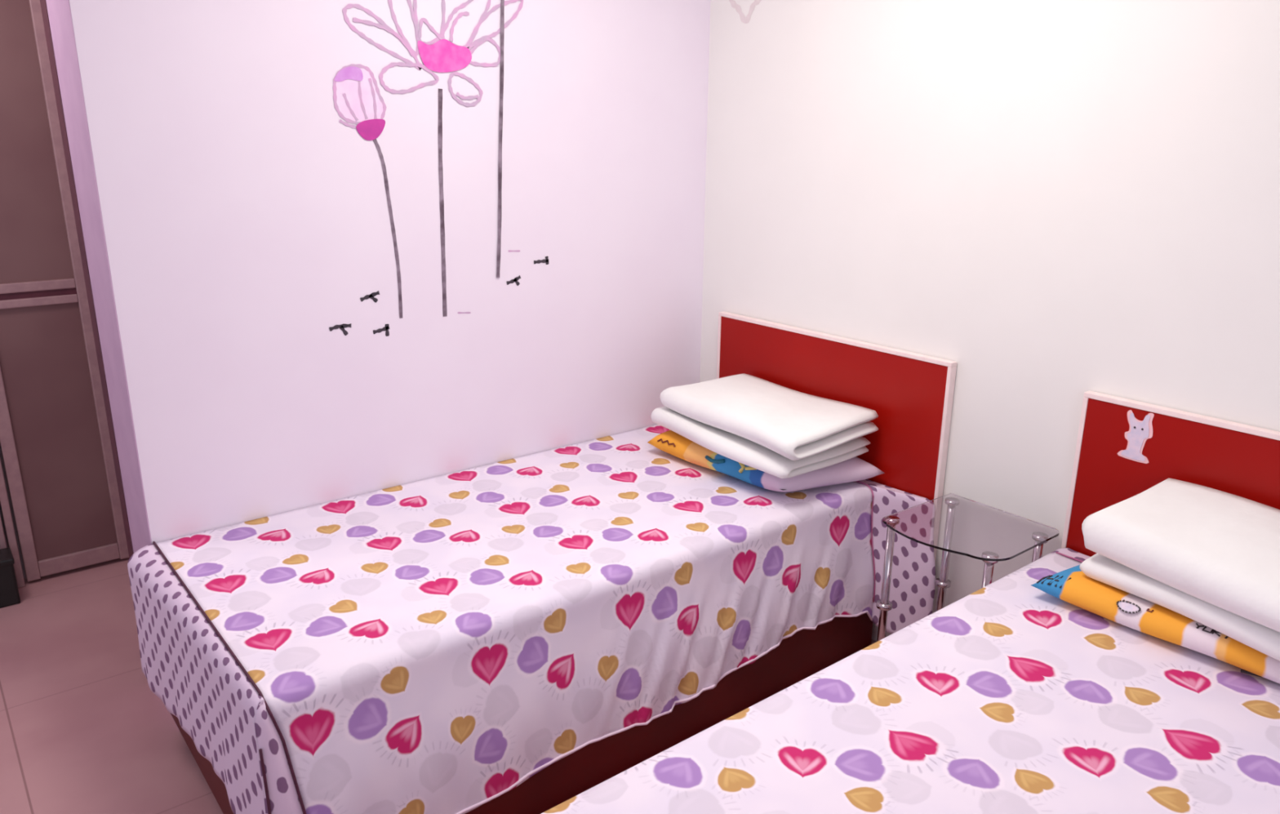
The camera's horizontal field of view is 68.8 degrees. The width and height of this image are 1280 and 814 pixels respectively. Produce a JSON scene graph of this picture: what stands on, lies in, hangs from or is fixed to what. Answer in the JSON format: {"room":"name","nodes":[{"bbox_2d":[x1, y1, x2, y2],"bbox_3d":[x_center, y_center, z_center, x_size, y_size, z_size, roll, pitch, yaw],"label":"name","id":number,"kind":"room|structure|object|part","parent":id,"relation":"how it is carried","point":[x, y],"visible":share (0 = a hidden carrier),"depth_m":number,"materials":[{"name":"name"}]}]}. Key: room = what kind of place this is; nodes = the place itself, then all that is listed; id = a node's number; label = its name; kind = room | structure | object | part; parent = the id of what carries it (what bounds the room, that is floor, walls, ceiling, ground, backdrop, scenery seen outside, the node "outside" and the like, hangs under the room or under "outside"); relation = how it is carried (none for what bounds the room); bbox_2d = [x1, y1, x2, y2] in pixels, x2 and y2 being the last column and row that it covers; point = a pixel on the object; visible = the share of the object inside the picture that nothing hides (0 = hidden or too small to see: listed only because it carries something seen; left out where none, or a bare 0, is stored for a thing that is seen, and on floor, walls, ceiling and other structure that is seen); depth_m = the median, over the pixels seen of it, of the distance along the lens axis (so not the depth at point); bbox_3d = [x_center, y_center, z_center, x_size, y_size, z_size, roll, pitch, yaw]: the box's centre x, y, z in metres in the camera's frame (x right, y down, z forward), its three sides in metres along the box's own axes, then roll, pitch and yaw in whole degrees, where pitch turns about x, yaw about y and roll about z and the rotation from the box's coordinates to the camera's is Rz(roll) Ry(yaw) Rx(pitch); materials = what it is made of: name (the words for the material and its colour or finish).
{"room":"bedroom","nodes":[
{"label":"bedroom","id":0,"kind":"room"},
{"bbox_2d":[0,445,26,577],"bbox_3d":[-2.816,-0.595,3.195,1.750,2.800,0.100,-12,21,-37],"label":"wall","id":1,"kind":"structure","parent":0,"point":[1,454],"depth_m":3.71,"materials":[{"name":"paint"}]},
{"bbox_2d":[0,458,25,587],"bbox_3d":[-2.473,-0.510,3.360,0.055,2.550,0.080,-12,21,-37],"label":"trim","id":2,"kind":"structure","parent":1,"relation":"attached to","point":[4,502],"depth_m":3.63,"materials":[{"name":"wood"}]},
{"bbox_2d":[0,0,128,581],"bbox_3d":[-2.300,-0.530,3.498,0.369,2.488,0.036,-12,21,-37],"label":"door","id":3,"kind":"structure","parent":1,"relation":"in","point":[55,443],"depth_m":3.58,"materials":[{"name":"wood"},{"name":"dark wood"}]},
{"bbox_3d":[-2.291,-1.065,3.344,0.287,1.234,0.008,-12,21,-37],"label":"panel","id":4,"kind":"part","parent":3,"relation":"part of","materials":[{"name":"brown wood"}]},
{"bbox_3d":[-2.296,-0.456,3.524,0.287,0.036,0.036,-12,21,-37],"label":"rail","id":5,"kind":"part","parent":3,"relation":"part of","materials":[{"name":"wood"}]},
{"bbox_3d":[-2.297,-0.427,3.532,0.287,0.024,0.024,-12,21,-37],"label":"rail","id":6,"kind":"part","parent":3,"relation":"part of","materials":[{"name":"brown wood"}]},
{"bbox_3d":[-2.297,-0.400,3.540,0.287,0.032,0.036,-12,21,-37],"label":"rail","id":7,"kind":"part","parent":3,"relation":"part of","materials":[{"name":"wood"}]},
{"bbox_3d":[-2.301,0.104,3.689,0.287,1.019,0.008,-12,21,-37],"label":"panel","id":8,"kind":"part","parent":3,"relation":"part of","materials":[{"name":"brown wood"}]},
{"bbox_3d":[-2.306,0.624,3.843,0.287,0.067,0.032,-12,21,-37],"label":"rail","id":9,"kind":"part","parent":3,"relation":"part of","materials":[{"name":"wood"}]},
{"bbox_2d":[69,0,711,543],"bbox_3d":[-0.666,-0.576,3.194,2.100,2.800,0.325,-12,21,-37],"label":"wall","id":10,"kind":"structure","parent":0,"point":[244,222],"depth_m":2.90,"materials":[{"name":"paint"}]},
{"bbox_2d":[40,0,133,558],"bbox_3d":[-1.539,-0.460,2.777,0.204,2.800,0.090,-12,21,-37],"label":"trim","id":11,"kind":"structure","parent":10,"relation":"attached to","point":[43,3],"depth_m":2.72,"materials":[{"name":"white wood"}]},
{"bbox_2d":[45,0,179,730],"bbox_3d":[-1.488,-0.396,2.563,0.002,2.800,0.324,-12,21,-37],"label":"trim","id":12,"kind":"structure","parent":10,"relation":"attached to","point":[60,15],"depth_m":2.55,"materials":[{"name":"paint"}]},
{"bbox_2d":[328,323,351,335],"bbox_3d":[-0.919,-0.236,2.867,0.071,0.038,0.001,-12,21,-37],"label":"sticker","id":13,"kind":"object","parent":10,"relation":"attached to","point":[342,326],"visible":1,"depth_m":2.87,"materials":[{"name":"black plastic"}]},
{"bbox_2d":[333,63,402,318],"bbox_3d":[-0.820,-0.634,2.828,0.173,0.760,0.002,-12,21,-37],"label":"sticker","id":14,"kind":"object","parent":10,"relation":"attached to","point":[357,99],"visible":1,"depth_m":2.75,"materials":[{"name":"pink plastic"}]},
{"bbox_2d":[355,119,385,140],"bbox_3d":[-0.801,-0.827,2.784,0.093,0.062,0.001,-12,21,-37],"label":"base","id":15,"kind":"object","parent":14,"relation":"on","point":[369,129],"depth_m":2.78,"materials":[{"name":"plastic"}]},
{"bbox_3d":[-0.779,-0.545,2.891,0.062,0.553,0.001,-12,21,-37],"label":"stem","id":16,"kind":"part","parent":14,"relation":"part of","materials":[{"name":"grey plastic"}]},
{"bbox_2d":[360,290,379,302],"bbox_3d":[-0.839,-0.341,2.902,0.065,0.037,0.001,-12,21,-37],"label":"sticker","id":17,"kind":"object","parent":10,"relation":"attached to","point":[372,295],"visible":1,"depth_m":2.91,"materials":[{"name":"black plastic"}]},
{"bbox_2d":[373,324,389,336],"bbox_3d":[-0.817,-0.241,2.951,0.056,0.039,0.001,-12,21,-37],"label":"sticker","id":18,"kind":"object","parent":10,"relation":"attached to","point":[386,327],"visible":1,"depth_m":2.96,"materials":[{"name":"black plastic"}]},
{"bbox_2d":[342,0,523,316],"bbox_3d":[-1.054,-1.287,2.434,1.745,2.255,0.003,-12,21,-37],"label":"sticker","id":19,"kind":"object","parent":10,"relation":"attached to","point":[442,55],"visible":1,"depth_m":2.88,"materials":[{"name":"plastic"}]},
{"bbox_3d":[-0.630,-0.642,2.985,0.038,0.713,0.001,-12,21,-37],"label":"stem","id":20,"kind":"part","parent":19,"relation":"part of","materials":[{"name":"grey plastic"}]},
{"bbox_2d":[417,39,471,72],"bbox_3d":[-0.599,-1.081,2.876,0.182,0.097,0.001,-12,21,-37],"label":"flower center","id":21,"kind":"object","parent":19,"relation":"on","point":[443,55],"depth_m":2.87,"materials":[{"name":"plastic"}]},
{"bbox_2d":[457,311,471,313],"bbox_3d":[-0.587,-0.315,3.120,0.048,0.010,0.001,-12,21,-37],"label":"sticker","id":22,"kind":"object","parent":10,"relation":"attached to","point":[458,312],"visible":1,"depth_m":3.12,"materials":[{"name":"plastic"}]},
{"bbox_2d":[496,0,504,277],"bbox_3d":[-0.449,-0.989,3.027,0.082,1.136,0.001,-12,21,-37],"label":"sticker","id":23,"kind":"object","parent":10,"relation":"attached to","point":[502,11],"visible":1,"depth_m":3.05,"materials":[{"name":"grey plastic"}]},
{"bbox_2d":[506,275,520,285],"bbox_3d":[-0.434,-0.434,3.213,0.059,0.037,0.001,-12,21,-37],"label":"sticker","id":24,"kind":"object","parent":10,"relation":"attached to","point":[516,278],"visible":1,"depth_m":3.22,"materials":[{"name":"black plastic"}]},
{"bbox_2d":[533,256,548,264],"bbox_3d":[-0.345,-0.510,3.264,0.062,0.030,0.001,-12,21,-37],"label":"sticker","id":25,"kind":"object","parent":10,"relation":"attached to","point":[546,260],"visible":1,"depth_m":3.27,"materials":[{"name":"black plastic"}]},
{"bbox_2d":[0,557,876,813],"bbox_3d":[-0.616,1.141,2.468,3.720,0.080,8.000,-12,21,-37],"label":"floor","id":26,"kind":"structure","parent":0,"point":[83,730],"depth_m":2.91,"materials":[{"name":"tile"}]},
{"bbox_2d":[0,547,20,608],"bbox_3d":[-2.506,0.670,3.529,0.254,0.190,0.130,-12,21,-37],"label":"storage box","id":27,"kind":"object","parent":26,"relation":"on","point":[9,591],"visible":1,"depth_m":3.54,"materials":[{"name":"black plastic"}]},
{"bbox_2d":[170,311,956,813],"bbox_3d":[-0.230,0.414,2.897,2.107,1.078,1.253,-12,21,-37],"label":"bed","id":28,"kind":"object","parent":26,"relation":"on","point":[911,393],"visible":0.25,"depth_m":3.06,"materials":[{"name":"red wood"}]},
{"bbox_3d":[-1.127,0.956,2.469,0.006,0.206,1.019,-12,21,-37],"label":"footboard","id":29,"kind":"part","parent":28,"relation":"part of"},
{"bbox_2d":[127,424,935,813],"bbox_3d":[-0.235,0.613,2.875,2.136,0.544,1.224,-12,21,-37],"label":"bedspread","id":30,"kind":"object","parent":28,"relation":"on","point":[435,645],"visible":0.88,"depth_m":2.52,"materials":[{"name":"fabric"}]},
{"bbox_2d":[647,430,884,492],"bbox_3d":[0.407,0.163,3.311,0.435,0.092,0.795,-12,21,-37],"label":"pillow","id":31,"kind":"object","parent":30,"relation":"on","point":[855,468],"visible":0.37,"depth_m":3.12,"materials":[{"name":"fabric"}]},
{"bbox_2d":[650,406,870,478],"bbox_3d":[0.389,0.086,3.278,0.434,0.075,0.731,-12,21,-37],"label":"quilt","id":32,"kind":"object","parent":31,"relation":"on","point":[733,446],"visible":0.49,"depth_m":3.08,"materials":[{"name":"white fabric"}]},
{"bbox_2d":[659,373,878,460],"bbox_3d":[0.405,0.018,3.233,0.452,0.087,0.732,-12,21,-37],"label":"quilt","id":33,"kind":"object","parent":32,"relation":"on","point":[793,424],"visible":1,"depth_m":3.12,"materials":[{"name":"white fabric"}]},
{"bbox_3d":[0.022,0.881,2.697,2.051,0.300,0.024,-12,21,-37],"label":"rail","id":34,"kind":"part","parent":28,"relation":"part of","materials":[{"name":"red wood"}]},
{"bbox_3d":[0.645,0.123,3.405,0.024,0.764,1.024,-12,21,-37],"label":"headboard","id":35,"kind":"part","parent":28,"relation":"part of","materials":[{"name":"red wood"}]},
{"bbox_2d":[875,493,1059,641],"bbox_3d":[0.954,0.663,2.841,0.392,0.652,0.392,-12,21,-37],"label":"side table","id":36,"kind":"object","parent":26,"relation":"on","point":[951,522],"visible":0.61,"depth_m":2.75,"materials":[{"name":"clear glass"}]},
{"bbox_3d":[0.755,0.649,2.901,0.025,0.641,0.025,-12,21,-37],"label":"leg","id":37,"kind":"part","parent":36,"relation":"part of","materials":[{"name":"silver metal"}]},
{"bbox_3d":[0.984,0.609,3.046,0.025,0.641,0.025,-12,21,-37],"label":"leg","id":38,"kind":"part","parent":36,"relation":"part of","materials":[{"name":"silver metal"}]},
{"bbox_3d":[0.959,0.355,2.747,0.392,0.007,0.385,-12,21,-37],"label":"glass","id":39,"kind":"part","parent":36,"relation":"part of","materials":[{"name":"clear glass"}]},
{"bbox_3d":[0.961,0.722,2.662,0.025,0.641,0.025,-12,21,-37],"label":"leg","id":40,"kind":"part","parent":36,"relation":"part of","materials":[{"name":"silver metal"}]},
{"bbox_3d":[1.154,0.685,2.792,0.025,0.641,0.025,-12,21,-37],"label":"leg","id":41,"kind":"part","parent":36,"relation":"part of","materials":[{"name":"silver metal"}]},
{"bbox_2d":[1061,390,1279,556],"bbox_3d":[0.753,0.770,1.720,2.107,1.078,1.060,-12,21,-37],"label":"headboard","id":42,"kind":"object","parent":26,"relation":"on","point":[1234,458],"visible":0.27,"depth_m":2.44,"materials":[{"name":"red wood"}]},
{"bbox_2d":[541,547,1279,813],"bbox_3d":[0.711,0.956,1.743,2.148,0.544,1.153,-12,21,-37],"label":"bedspread","id":43,"kind":"object","parent":42,"relation":"on","point":[1011,696],"visible":0.77,"depth_m":1.86,"materials":[{"name":"fabric"}]},
{"bbox_2d":[1031,564,1279,684],"bbox_3d":[1.365,0.500,2.220,0.365,0.074,0.725,-12,21,-37],"label":"pillow","id":44,"kind":"object","parent":43,"relation":"on","point":[1071,585],"visible":0.48,"depth_m":2.19,"materials":[{"name":"orange fabric"}]},
{"bbox_2d":[1079,553,1279,661],"bbox_3d":[1.385,0.435,2.149,0.373,0.098,0.665,-12,21,-37],"label":"quilt","id":45,"kind":"object","parent":44,"relation":"on","point":[1262,638],"visible":0.43,"depth_m":2.12,"materials":[{"name":"white fabric"}]},
{"bbox_2d":[1081,478,1279,632],"bbox_3d":[1.361,0.351,2.096,0.440,0.152,0.697,-12,21,-37],"label":"quilt","id":46,"kind":"object","parent":45,"relation":"on","point":[1220,548],"visible":1,"depth_m":2.16,"materials":[{"name":"white fabric"}]},
{"bbox_2d":[1117,409,1154,463],"bbox_3d":[1.323,0.077,2.489,0.003,0.140,0.084,-12,21,-37],"label":"sticker","id":47,"kind":"object","parent":42,"relation":"attached to","point":[1140,431],"visible":1,"depth_m":2.49,"materials":[{"name":"white paper"}]},
{"bbox_2d":[700,0,1279,641],"bbox_3d":[0.802,-0.547,3.142,0.120,2.800,8.000,-12,21,-37],"label":"wall","id":48,"kind":"structure","parent":0,"point":[1054,202],"depth_m":2.72,"materials":[{"name":"paint"}]},
{"bbox_2d":[728,0,760,23],"bbox_3d":[0.377,-1.444,3.338,0.001,0.139,0.183,-12,21,-37],"label":"sticker","id":49,"kind":"object","parent":48,"relation":"attached to","point":[744,20],"visible":1,"depth_m":3.35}
]}

